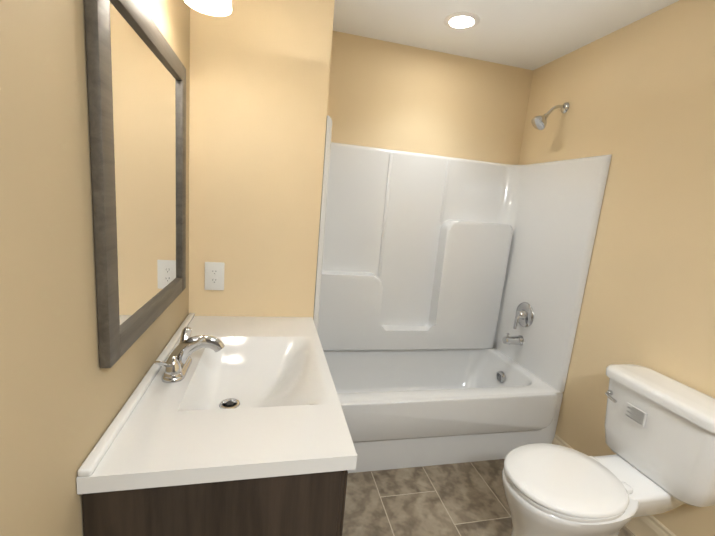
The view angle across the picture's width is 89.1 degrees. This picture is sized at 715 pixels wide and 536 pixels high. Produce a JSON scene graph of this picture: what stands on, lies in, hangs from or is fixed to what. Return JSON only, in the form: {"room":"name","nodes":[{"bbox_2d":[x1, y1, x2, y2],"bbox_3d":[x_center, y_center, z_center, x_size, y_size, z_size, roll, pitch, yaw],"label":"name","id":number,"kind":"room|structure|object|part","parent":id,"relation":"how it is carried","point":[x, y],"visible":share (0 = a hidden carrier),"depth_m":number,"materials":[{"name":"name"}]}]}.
{"room":"bathroom","nodes":[
{"label":"bathroom","id":0,"kind":"room"},
{"bbox_2d":[0,0,189,535],"bbox_3d":[-0.512,0.094,0.380,0.120,2.440,4.185,3,10,-14],"label":"wall","id":1,"kind":"structure","parent":0,"point":[64,397],"depth_m":0.59,"materials":[{"name":"paint"}]},
{"bbox_2d":[84,0,185,367],"bbox_3d":[-0.580,-0.250,1.035,0.022,0.810,0.700,3,10,-14],"label":"mirror","id":2,"kind":"object","parent":1,"relation":"attached to","point":[136,73],"visible":1,"depth_m":0.88,"materials":[{"name":"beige mirror"}]},
{"bbox_3d":[-0.585,-0.250,1.034,0.008,0.704,0.594,3,10,-14],"label":"glass","id":3,"kind":"part","parent":2,"relation":"part of","materials":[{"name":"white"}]},
{"bbox_2d":[184,0,231,15],"bbox_3d":[-0.435,-0.830,0.916,0.199,0.165,0.460,3,10,-14],"label":"sconce","id":4,"kind":"object","parent":1,"relation":"attached to","point":[217,7],"visible":1,"depth_m":1.12,"materials":[{"name":"white glass"}]},
{"bbox_2d":[189,0,334,317],"bbox_3d":[-0.538,-0.198,1.989,0.560,2.440,0.745,3,10,-14],"label":"wall","id":5,"kind":"structure","parent":0,"point":[259,78],"depth_m":1.56,"materials":[{"name":"paint"}]},
{"bbox_2d":[205,262,224,289],"bbox_3d":[-0.637,0.037,1.617,0.082,0.127,0.008,3,10,-14],"label":"electrical outlet","id":6,"kind":"object","parent":5,"relation":"attached to","point":[214,275],"visible":1,"depth_m":1.61,"materials":[{"name":"white plastic"}]},
{"bbox_2d":[327,31,532,164],"bbox_3d":[0.105,-0.249,2.582,2.324,2.440,0.120,3,10,-14],"label":"wall","id":7,"kind":"structure","parent":0,"point":[382,94],"depth_m":2.43,"materials":[{"name":"paint"}]},
{"bbox_2d":[342,459,634,535],"bbox_3d":[0.451,1.367,0.860,2.324,0.060,4.185,3,10,-14],"label":"floor","id":8,"kind":"structure","parent":0,"point":[463,499],"depth_m":1.79,"materials":[{"name":"tile"}]},
{"bbox_2d":[76,313,356,535],"bbox_3d":[-0.399,0.685,1.295,0.576,0.976,0.978,3,10,-14],"label":"bathroom vanity","id":9,"kind":"object","parent":8,"relation":"on","point":[228,426],"visible":1,"depth_m":0.84,"materials":[{"name":"white ceramic"}]},
{"bbox_2d":[154,327,224,382],"bbox_3d":[-0.507,0.265,1.141,0.171,0.116,0.272,3,10,-14],"label":"faucet","id":10,"kind":"object","parent":9,"relation":"on","point":[183,364],"depth_m":1.12,"materials":[{"name":"silver metal"}]},
{"bbox_2d":[313,102,611,472],"bbox_3d":[0.467,-0.003,2.233,1.518,2.143,0.796,3,10,-14],"label":"shower","id":11,"kind":"object","parent":8,"relation":"on","point":[449,292],"visible":0.9,"depth_m":2.46,"materials":[{"name":"white plastic"}]},
{"bbox_2d":[323,347,562,472],"bbox_3d":[0.393,0.842,2.385,1.518,0.420,0.796,3,10,-14],"label":"tub","id":12,"kind":"object","parent":11,"relation":"in","point":[403,407],"depth_m":2.10,"materials":[{"name":"white plastic"}]},
{"bbox_2d":[502,364,714,535],"bbox_3d":[0.973,0.868,1.486,0.794,0.786,0.498,3,10,-14],"label":"toilet","id":13,"kind":"object","parent":8,"relation":"on","point":[660,434],"visible":1,"depth_m":1.41,"materials":[{"name":"white ceramic"}]},
{"bbox_3d":[0.820,0.832,1.443,0.470,0.044,0.380,3,10,-14],"label":"seat","id":14,"kind":"part","parent":13,"relation":"part of","materials":[{"name":"white plastic"}]},
{"bbox_3d":[1.136,0.572,1.624,0.038,0.028,0.068,3,10,-14],"label":"lever","id":15,"kind":"part","parent":13,"relation":"part of","materials":[{"name":"silver metal"}]},
{"bbox_2d":[333,0,678,69],"bbox_3d":[0.666,-1.085,0.418,2.324,0.060,4.185,3,10,-14],"label":"ceiling","id":16,"kind":"structure","parent":0,"point":[530,34],"depth_m":1.99,"materials":[{"name":"paint"}]},
{"bbox_2d":[444,12,479,29],"bbox_3d":[0.566,-1.339,1.974,0.190,0.008,0.190,3,10,-14],"label":"recessed light","id":17,"kind":"object","parent":16,"relation":"in","point":[462,20],"visible":1,"depth_m":1.96,"materials":[{"name":"white"}]},
{"bbox_2d":[518,0,714,535],"bbox_3d":[1.628,0.188,0.898,0.120,2.440,4.185,3,10,-14],"label":"wall","id":18,"kind":"structure","parent":0,"point":[638,96],"depth_m":1.75,"materials":[{"name":"paint"}]},
{"bbox_2d":[552,434,675,535],"bbox_3d":[1.550,1.386,0.712,0.016,0.142,3.166,3,10,-14],"label":"baseboard","id":19,"kind":"structure","parent":18,"relation":"attached to","point":[649,525],"depth_m":1.67,"materials":[{"name":"beige paint"}]}
]}

